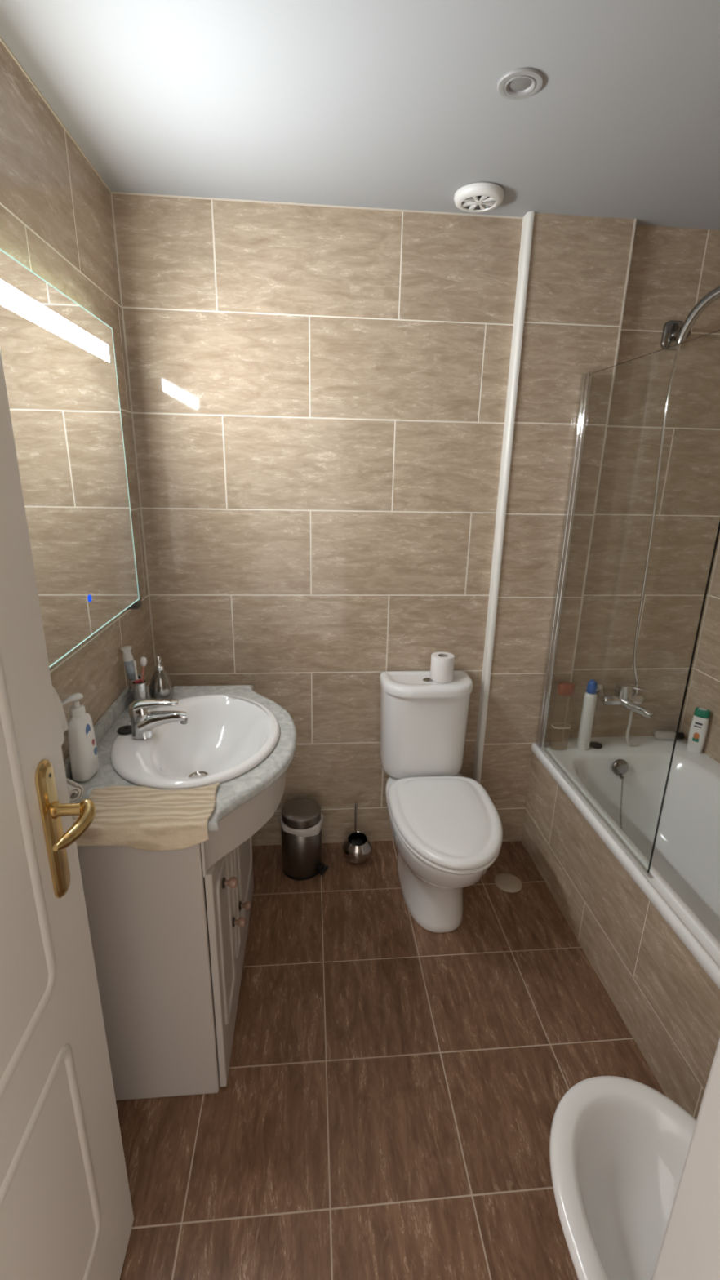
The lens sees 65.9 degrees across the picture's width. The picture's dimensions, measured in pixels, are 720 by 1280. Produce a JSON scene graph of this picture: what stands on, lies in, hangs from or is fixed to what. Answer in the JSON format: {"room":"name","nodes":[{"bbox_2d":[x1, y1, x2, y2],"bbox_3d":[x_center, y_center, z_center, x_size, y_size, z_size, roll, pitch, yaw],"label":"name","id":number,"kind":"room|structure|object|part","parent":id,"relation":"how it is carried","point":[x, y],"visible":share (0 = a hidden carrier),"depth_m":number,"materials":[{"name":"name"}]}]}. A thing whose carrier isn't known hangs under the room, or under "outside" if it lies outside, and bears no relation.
{"room":"bathroom","nodes":[
{"label":"bathroom","id":0,"kind":"room"},
{"bbox_2d":[0,40,155,761],"bbox_3d":[-0.756,0.058,1.106,0.100,2.395,2.000,0,17,-5],"label":"wall","id":1,"kind":"structure","parent":0,"point":[56,220],"depth_m":1.43,"materials":[{"name":"beige tile"}]},
{"bbox_2d":[0,248,142,667],"bbox_3d":[-0.707,-0.390,1.348,0.044,0.826,0.814,0,17,-5],"label":"wall mirror","id":2,"kind":"object","parent":1,"relation":"attached to","point":[59,362],"visible":0.96,"depth_m":1.30,"materials":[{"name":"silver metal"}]},
{"bbox_2d":[0,35,523,218],"bbox_3d":[-0.036,-1.107,0.875,1.308,0.004,1.880,0,17,-5],"label":"trim","id":3,"kind":"structure","parent":1,"relation":"attached to","point":[3,42],"depth_m":1.74,"materials":[{"name":"white paint"}]},
{"bbox_3d":[-0.690,0.117,1.130,0.033,0.024,0.024,0,17,-5],"label":"towel hook","id":4,"kind":"object","parent":1,"relation":"attached to","visible":0},
{"bbox_2d":[52,685,68,745],"bbox_3d":[-0.681,0.185,1.153,0.043,0.158,0.292,0,17,-5],"label":"hanging towel","id":5,"kind":"object","parent":4,"relation":"hanging from","point":[62,722],"visible":0.21,"depth_m":1.26,"materials":[{"name":"beige fabric"}]},
{"bbox_2d":[0,0,719,230],"bbox_3d":[0.427,-1.157,0.891,2.435,0.100,2.100,0,17,-5],"label":"ceiling","id":6,"kind":"structure","parent":0,"point":[398,104],"depth_m":1.25,"materials":[{"name":"grey paint"}]},
{"bbox_2d":[453,182,504,213],"bbox_3d":[0.359,-1.333,1.678,0.150,0.026,0.150,0,17,-5],"label":"ceiling vent","id":7,"kind":"object","parent":6,"relation":"in","point":[476,197],"visible":1,"depth_m":1.65,"materials":[{"name":"white plastic"}]},
{"bbox_2d":[462,195,495,210],"bbox_3d":[0.359,-1.326,1.680,0.103,0.009,0.103,0,17,-5],"label":"grille","id":8,"kind":"object","parent":7,"relation":"attached to","point":[485,202],"depth_m":1.68,"materials":[{"name":"white plastic"}]},
{"bbox_2d":[497,66,543,99],"bbox_3d":[0.345,-1.196,1.197,0.097,0.007,0.097,0,17,-5],"label":"recessed light","id":9,"kind":"object","parent":6,"relation":"in","point":[519,83],"visible":1,"depth_m":1.19,"materials":[{"name":"white plastic"}]},
{"bbox_2d":[115,840,666,1279],"bbox_3d":[0.430,1.404,1.051,2.435,0.100,3.300,0,17,-5],"label":"floor","id":10,"kind":"structure","parent":0,"point":[386,1108],"depth_m":1.47,"materials":[{"name":"brown tile"}]},
{"bbox_2d":[76,772,284,1100],"bbox_3d":[-0.488,0.700,1.715,0.525,0.819,0.775,0,17,-5],"label":"vanity cabinet","id":11,"kind":"object","parent":10,"relation":"on","point":[168,929],"visible":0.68,"depth_m":1.36,"materials":[{"name":"white paint"}]},
{"bbox_3d":[-0.542,0.812,1.347,0.351,0.819,0.018,0,17,-5],"label":"panel","id":12,"kind":"part","parent":11,"relation":"part of","materials":[{"name":"white paint"}]},
{"bbox_2d":[63,673,297,831],"bbox_3d":[-0.463,0.270,1.589,0.562,0.076,0.817,0,17,-5],"label":"countertop","id":13,"kind":"structure","parent":11,"relation":"on","point":[230,794],"depth_m":1.49,"materials":[{"name":"grey stone"}]},
{"bbox_2d":[66,778,84,803],"bbox_3d":[-0.664,0.345,1.266,0.045,0.045,0.047,11,20,30],"label":"cloth","id":14,"kind":"object","parent":13,"relation":"on","point":[76,791],"visible":0.45,"depth_m":1.26,"materials":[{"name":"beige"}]},
{"bbox_2d":[61,693,99,782],"bbox_3d":[-0.679,0.233,1.352,0.047,0.217,0.076,2,17,2],"label":"lotion bottle","id":15,"kind":"object","parent":13,"relation":"on","point":[82,748],"visible":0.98,"depth_m":1.33,"materials":[{"name":"white plastic"}]},
{"bbox_2d":[85,724,90,736],"bbox_3d":[-0.659,0.224,1.345,0.002,0.046,0.024,1,17,0],"label":"print","id":16,"kind":"object","parent":15,"relation":"attached to","point":[87,726],"depth_m":1.34},
{"bbox_2d":[93,746,97,755],"bbox_3d":[-0.658,0.276,1.380,0.002,0.021,0.017,1,17,0],"label":"print","id":17,"kind":"object","parent":15,"relation":"attached to","point":[95,748],"depth_m":1.38},
{"bbox_2d":[127,675,147,702],"bbox_3d":[-0.713,0.168,1.784,0.041,0.086,0.087,-12,22,-38],"label":"toothbrush holder","id":18,"kind":"object","parent":13,"relation":"on","point":[137,691],"visible":0.64,"depth_m":1.75,"materials":[{"name":"silver metal"}]},
{"bbox_2d":[120,645,135,679],"bbox_3d":[-0.738,0.109,1.784,0.044,0.184,0.034,0,17,-5],"label":"toothpaste tube","id":19,"kind":"object","parent":18,"relation":"in","point":[128,659],"visible":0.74,"depth_m":1.76,"materials":[{"name":"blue plastic"}]},
{"bbox_2d":[133,659,139,684],"bbox_3d":[-0.702,0.136,1.751,0.016,0.154,0.011,0,17,-5],"label":"toothbrush","id":20,"kind":"object","parent":18,"relation":"in","point":[134,660],"visible":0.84,"depth_m":1.73,"materials":[{"name":"white plastic"}]},
{"bbox_3d":[-0.700,0.150,1.755,0.012,0.124,0.011,0,17,-5],"label":"handle","id":21,"kind":"part","parent":20,"relation":"part of","materials":[{"name":"white plastic"}]},
{"bbox_2d":[133,679,142,684],"bbox_3d":[-0.699,0.131,1.748,0.026,0.015,0.014,-8,19,-27],"label":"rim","id":22,"kind":"object","parent":18,"relation":"on","point":[137,682],"visible":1,"depth_m":1.74,"materials":[{"name":"red plastic"}]},
{"bbox_2d":[140,657,146,684],"bbox_3d":[-0.688,0.129,1.768,0.032,0.158,0.022,0,17,-5],"label":"toothbrush","id":23,"kind":"object","parent":18,"relation":"in","point":[143,660],"visible":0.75,"depth_m":1.75,"materials":[{"name":"pink plastic"}]},
{"bbox_3d":[-0.693,0.144,1.767,0.024,0.129,0.011,-10,21,-33],"label":"handle","id":24,"kind":"part","parent":23,"relation":"part of","materials":[{"name":"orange plastic"}]},
{"bbox_2d":[72,782,220,851],"bbox_3d":[-0.480,0.402,1.270,0.301,0.075,0.159,0,17,-5],"label":"hand towel","id":25,"kind":"object","parent":13,"relation":"on","point":[144,818],"visible":0.9,"depth_m":1.21,"materials":[{"name":"beige fabric"}]},
{"bbox_2d":[128,698,187,739],"bbox_3d":[-0.559,0.215,1.546,0.155,0.108,0.060,0,17,-5],"label":"tap","id":26,"kind":"object","parent":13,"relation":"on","point":[143,721],"visible":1,"depth_m":1.53,"materials":[{"name":"silver metal"}]},
{"bbox_3d":[-0.567,0.179,1.534,0.132,0.031,0.052,0,17,-5],"label":"lever","id":27,"kind":"part","parent":26,"relation":"part of","materials":[{"name":"silver metal"}]},
{"bbox_3d":[-0.552,0.228,1.550,0.136,0.065,0.060,0,17,-5],"label":"spout","id":28,"kind":"part","parent":26,"relation":"part of","materials":[{"name":"silver metal"}]},
{"bbox_2d":[149,654,173,699],"bbox_3d":[-0.656,0.123,1.823,0.077,0.151,0.077,0,17,-5],"label":"soap dispenser","id":29,"kind":"object","parent":13,"relation":"on","point":[161,686],"visible":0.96,"depth_m":1.80,"materials":[{"name":"silver metal"}]},
{"bbox_2d":[110,694,279,790],"bbox_3d":[-0.462,0.333,1.612,0.458,0.152,0.570,0,17,-5],"label":"basin","id":30,"kind":"object","parent":13,"relation":"in","point":[224,737],"visible":0.88,"depth_m":1.68,"materials":[{"name":"white ceramic"}]},
{"bbox_2d":[116,724,131,734],"bbox_3d":[-0.663,0.252,1.578,0.052,0.015,0.052,0,17,-5],"label":"plug","id":31,"kind":"object","parent":30,"relation":"on","point":[124,730],"visible":0.84,"depth_m":1.57,"materials":[{"name":"black rubber"}]},
{"bbox_3d":[-0.583,1.046,1.813,0.350,0.018,0.738,0,17,-5],"label":"panel","id":32,"kind":"part","parent":11,"relation":"part of","materials":[{"name":"white paint"}]},
{"bbox_3d":[-0.369,0.835,1.497,0.018,0.682,0.236,0,17,-5],"label":"door","id":33,"kind":"part","parent":11,"relation":"part of","materials":[{"name":"white paint"}]},
{"bbox_3d":[-0.357,0.792,1.484,0.008,0.467,0.158,0,17,-5],"label":"panel moulding","id":34,"kind":"part","parent":11,"relation":"part of","materials":[{"name":"white paint"}]},
{"bbox_3d":[-0.337,0.630,1.441,0.038,0.029,0.029,0,17,-5],"label":"knob","id":35,"kind":"part","parent":11,"relation":"part of","materials":[{"name":"brown wood"}]},
{"bbox_3d":[-0.384,0.784,1.662,0.018,0.682,0.104,0,17,-5],"label":"door","id":36,"kind":"part","parent":11,"relation":"part of","materials":[{"name":"white paint"}]},
{"bbox_3d":[-0.372,0.741,1.650,0.008,0.467,0.070,0,17,-5],"label":"panel moulding","id":37,"kind":"part","parent":11,"relation":"part of","materials":[{"name":"white paint"}]},
{"bbox_3d":[-0.351,0.820,1.614,0.038,0.029,0.029,0,17,-5],"label":"knob","id":38,"kind":"part","parent":11,"relation":"part of","materials":[{"name":"brown wood"}]},
{"bbox_3d":[-0.394,0.666,1.893,0.008,0.467,0.320,0,17,-5],"label":"panel moulding","id":39,"kind":"part","parent":11,"relation":"part of","materials":[{"name":"white paint"}]},
{"bbox_3d":[-0.406,0.709,1.905,0.018,0.682,0.398,0,17,-5],"label":"door","id":40,"kind":"part","parent":11,"relation":"part of","materials":[{"name":"white paint"}]},
{"bbox_3d":[-0.364,0.843,1.762,0.038,0.029,0.029,0,17,-5],"label":"knob","id":41,"kind":"part","parent":11,"relation":"part of","materials":[{"name":"brown wood"}]},
{"bbox_2d":[279,798,328,879],"bbox_3d":[-0.230,0.814,2.278,0.198,0.282,0.174,0,17,-5],"label":"pedal bin","id":42,"kind":"object","parent":10,"relation":"on","point":[301,820],"visible":1,"depth_m":2.22,"materials":[{"name":"silver metal"}]},
{"bbox_3d":[-0.237,0.697,2.243,0.159,0.040,0.159,0,17,-5],"label":"lid","id":43,"kind":"part","parent":42,"relation":"part of","materials":[{"name":"metal"}]},
{"bbox_2d":[342,801,373,864],"bbox_3d":[-0.010,0.808,2.336,0.131,0.278,0.130,0,17,-5],"label":"toilet brush","id":44,"kind":"object","parent":10,"relation":"on","point":[357,846],"visible":1,"depth_m":2.32,"materials":[{"name":"metal"}]},
{"bbox_3d":[-0.017,0.779,2.335,0.013,0.223,0.012,0,17,-5],"label":"handle","id":45,"kind":"part","parent":44,"relation":"part of","materials":[{"name":"metal"}]},
{"bbox_2d":[342,831,373,864],"bbox_3d":[-0.011,0.884,2.360,0.131,0.119,0.130,0,17,-5],"label":"pot","id":46,"kind":"object","parent":44,"relation":"attached to","point":[357,847],"depth_m":2.32,"materials":[{"name":"metal"}]},
{"bbox_2d":[379,671,502,933],"bbox_3d":[0.294,0.617,2.044,0.390,0.816,0.699,0,17,-5],"label":"toilet","id":47,"kind":"object","parent":10,"relation":"on","point":[446,830],"visible":0.98,"depth_m":2.06,"materials":[{"name":"white ceramic"}]},
{"bbox_3d":[0.266,0.172,2.170,0.362,0.040,0.192,0,17,-5],"label":"cistern lid","id":48,"kind":"part","parent":47,"relation":"part of","materials":[{"name":"white ceramic"}]},
{"bbox_3d":[0.288,0.820,2.099,0.364,0.394,0.647,0,17,-5],"label":"bowl","id":49,"kind":"part","parent":47,"relation":"part of","materials":[{"name":"white ceramic"}]},
{"bbox_2d":[430,651,454,683],"bbox_3d":[0.321,0.106,2.172,0.089,0.099,0.089,0,17,-5],"label":"toilet roll","id":50,"kind":"object","parent":47,"relation":"on","point":[442,668],"visible":1,"depth_m":2.14,"materials":[{"name":"white paper"}]},
{"bbox_3d":[0.306,0.621,1.951,0.382,0.036,0.517,0,17,-5],"label":"lid","id":51,"kind":"part","parent":47,"relation":"part of","materials":[{"name":"white plastic"}]},
{"bbox_2d":[494,873,522,892],"bbox_3d":[0.602,0.984,2.253,0.110,0.004,0.110,0,17,-5],"label":"drain cover","id":52,"kind":"object","parent":10,"relation":"on","point":[508,882],"visible":1,"depth_m":2.25,"materials":[{"name":"metal"}]},
{"bbox_2d":[549,1075,696,1279],"bbox_3d":[0.522,1.132,0.933,0.368,0.492,0.563,0,17,-5],"label":"bidet","id":53,"kind":"object","parent":10,"relation":"on","point":[619,1146],"visible":0.84,"depth_m":1.05,"materials":[{"name":"white ceramic"}]},
{"bbox_2d":[531,736,719,989],"bbox_3d":[1.151,0.880,1.595,0.693,0.374,1.877,0,17,-5],"label":"bathtub","id":54,"kind":"object","parent":10,"relation":"on","point":[625,784],"visible":0.84,"depth_m":2.20,"materials":[{"name":"white ceramic"}]},
{"bbox_2d":[548,682,574,746],"bbox_3d":[0.833,0.315,2.287,0.075,0.288,0.047,0,17,-5],"label":"shampoo bottle","id":55,"kind":"object","parent":54,"relation":"on","point":[563,688],"visible":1,"depth_m":2.24,"materials":[{"name":"clear plastic"}]},
{"bbox_2d":[576,679,597,750],"bbox_3d":[0.940,0.307,2.290,0.049,0.306,0.049,0,17,-5],"label":"aerosol can","id":56,"kind":"object","parent":54,"relation":"on","point":[589,701],"visible":1,"depth_m":2.27,"materials":[{"name":"white metal"}]},
{"bbox_2d":[589,741,602,748],"bbox_3d":[0.998,0.444,2.350,0.053,0.011,0.053,0,17,-5],"label":"plug","id":57,"kind":"object","parent":54,"relation":"on","point":[593,744],"visible":0.94,"depth_m":2.34,"materials":[{"name":"black rubber"}]},
{"bbox_3d":[1.078,0.697,2.293,0.016,0.280,0.066,-4,18,-15],"label":"plug chain","id":58,"kind":"part","parent":54,"relation":"part of","materials":[{"name":"silver metal"}]},
{"bbox_2d":[653,730,684,740],"bbox_3d":[1.345,0.415,2.416,0.120,0.039,0.039,1,17,0],"label":"tube","id":59,"kind":"object","parent":54,"relation":"on","point":[658,735],"visible":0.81,"depth_m":2.40,"materials":[{"name":"plastic"}]},
{"bbox_2d":[686,706,710,753],"bbox_3d":[1.399,0.374,2.296,0.062,0.193,0.037,14,21,35],"label":"shampoo bottle","id":60,"kind":"object","parent":54,"relation":"on","point":[700,723],"visible":1,"depth_m":2.28,"materials":[{"name":"white plastic"}]},
{"bbox_2d":[692,737,698,742],"bbox_3d":[1.388,0.412,2.296,0.023,0.016,0.004,16,23,40],"label":"print","id":61,"kind":"object","parent":60,"relation":"attached to","point":[694,739],"depth_m":2.29,"materials":[{"name":"multicoloured paper"}]},
{"bbox_2d":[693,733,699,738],"bbox_3d":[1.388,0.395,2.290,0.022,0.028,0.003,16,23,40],"label":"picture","id":62,"kind":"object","parent":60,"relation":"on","point":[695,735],"depth_m":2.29},
{"bbox_2d":[112,193,719,845],"bbox_3d":[0.317,-0.259,2.208,2.435,2.395,0.100,0,17,-5],"label":"wall","id":63,"kind":"structure","parent":0,"point":[318,393],"depth_m":2.02,"materials":[{"name":"beige tile"}]},
{"bbox_2d":[110,192,156,666],"bbox_3d":[-0.789,-0.236,2.061,0.004,2.395,0.004,0,17,-5],"label":"trim","id":64,"kind":"structure","parent":63,"relation":"attached to","point":[112,202],"depth_m":1.90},
{"bbox_2d":[472,211,533,783],"bbox_3d":[0.526,-0.238,2.155,0.022,2.395,0.049,0,17,-5],"label":"pipe","id":65,"kind":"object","parent":63,"relation":"attached to","point":[527,220],"depth_m":2.03,"materials":[{"name":"white plastic"}]},
{"bbox_2d":[561,218,636,742],"bbox_3d":[0.884,-0.470,2.102,0.007,1.905,0.008,0,17,-5],"label":"trim","id":66,"kind":"structure","parent":63,"relation":"attached to","point":[635,220],"depth_m":2.04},
{"bbox_2d":[595,681,653,746],"bbox_3d":[1.088,0.317,2.305,0.208,0.282,0.194,0,17,-5],"label":"mixer","id":67,"kind":"object","parent":63,"relation":"attached to","point":[624,695],"visible":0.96,"depth_m":2.28,"materials":[{"name":"silver metal"}]},
{"bbox_3d":[1.119,0.208,2.284,0.125,0.061,0.064,4,17,11],"label":"lever","id":68,"kind":"part","parent":67,"relation":"part of","materials":[{"name":"silver metal"}]},
{"bbox_3d":[1.121,0.275,2.255,0.045,0.061,0.134,-12,22,-37],"label":"spout","id":69,"kind":"part","parent":67,"relation":"part of","materials":[{"name":"silver metal"}]},
{"bbox_2d":[633,285,719,693],"bbox_3d":[1.200,-0.474,2.056,0.338,1.486,0.088,14,22,37],"label":"shower","id":70,"kind":"object","parent":63,"relation":"attached to","point":[674,332],"visible":0.93,"depth_m":1.97,"materials":[{"name":"silver metal"}]},
{"bbox_3d":[1.193,-1.098,1.854,0.218,0.176,0.041,12,20,31],"label":"handle","id":71,"kind":"part","parent":70,"relation":"part of","materials":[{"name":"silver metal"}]},
{"bbox_2d":[480,213,634,841],"bbox_3d":[0.703,-0.240,2.175,0.353,2.395,0.040,0,17,-5],"label":"wall column","id":72,"kind":"structure","parent":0,"point":[578,265],"depth_m":2.04,"materials":[{"name":"beige tile"}]},
{"bbox_2d":[535,329,719,875],"bbox_3d":[0.808,-0.129,1.772,0.026,1.435,0.808,0,17,-5],"label":"screen","id":73,"kind":"object","parent":72,"relation":"attached to","point":[585,382],"visible":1,"depth_m":2.03,"materials":[{"name":"clear glass"}]},
{"bbox_3d":[0.809,-0.123,1.756,0.006,1.421,0.775,0,17,-5],"label":"glass panel","id":74,"kind":"part","parent":73,"relation":"part of","materials":[{"name":"clear glass"}]},
{"bbox_2d":[521,751,719,1119],"bbox_3d":[0.830,0.962,1.570,0.035,0.455,1.840,0,17,-5],"label":"panel","id":75,"kind":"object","parent":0,"point":[668,1004],"depth_m":1.66,"materials":[{"name":"beige tile"}]},
{"bbox_2d":[681,548,719,764],"bbox_3d":[1.570,0.042,1.311,0.100,2.395,2.000,0,17,-5],"label":"wall","id":76,"kind":"structure","parent":0,"point":[704,691],"depth_m":2.27,"materials":[{"name":"beige tile"}]},
{"bbox_2d":[680,540,719,732],"bbox_3d":[1.438,-0.485,2.185,0.004,1.905,0.004,0,17,-5],"label":"trim","id":77,"kind":"structure","parent":76,"relation":"attached to","point":[718,548],"depth_m":2.33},
{"bbox_3d":[0.488,0.326,0.314,2.235,2.395,0.120,0,17,-5],"label":"wall","id":78,"kind":"structure","parent":0,"visible":0},
{"bbox_2d":[0,349,133,1279],"bbox_3d":[-0.434,0.397,0.639,0.107,2.020,0.608,0,17,-5],"label":"door","id":79,"kind":"structure","parent":78,"relation":"in","point":[66,1211],"depth_m":0.81,"materials":[{"name":"white paint"}]},
{"bbox_3d":[-0.442,0.055,0.527,0.005,1.114,0.374,0,17,-5],"label":"panel moulding","id":80,"kind":"part","parent":79,"relation":"part of","materials":[{"name":"white paint"}]},
{"bbox_3d":[-0.460,0.917,0.792,0.005,0.483,0.374,0,17,-5],"label":"panel moulding","id":81,"kind":"part","parent":79,"relation":"part of","materials":[{"name":"white paint"}]},
{"bbox_3d":[-0.465,0.291,0.847,0.009,0.236,0.045,0,17,-5],"label":"plate","id":82,"kind":"part","parent":79,"relation":"part of","materials":[{"name":"gold metal"}]},
{"bbox_3d":[-0.427,0.272,0.807,0.061,0.040,0.099,0,17,-5],"label":"lever","id":83,"kind":"part","parent":79,"relation":"part of","materials":[{"name":"gold metal"}]},
{"bbox_2d":[651,1038,719,1279],"bbox_3d":[0.260,0.464,0.344,0.075,2.105,0.134,0,17,-5],"label":"trim","id":84,"kind":"structure","parent":78,"relation":"attached to","point":[690,1249],"depth_m":0.36,"materials":[{"name":"white paint"}]}
]}

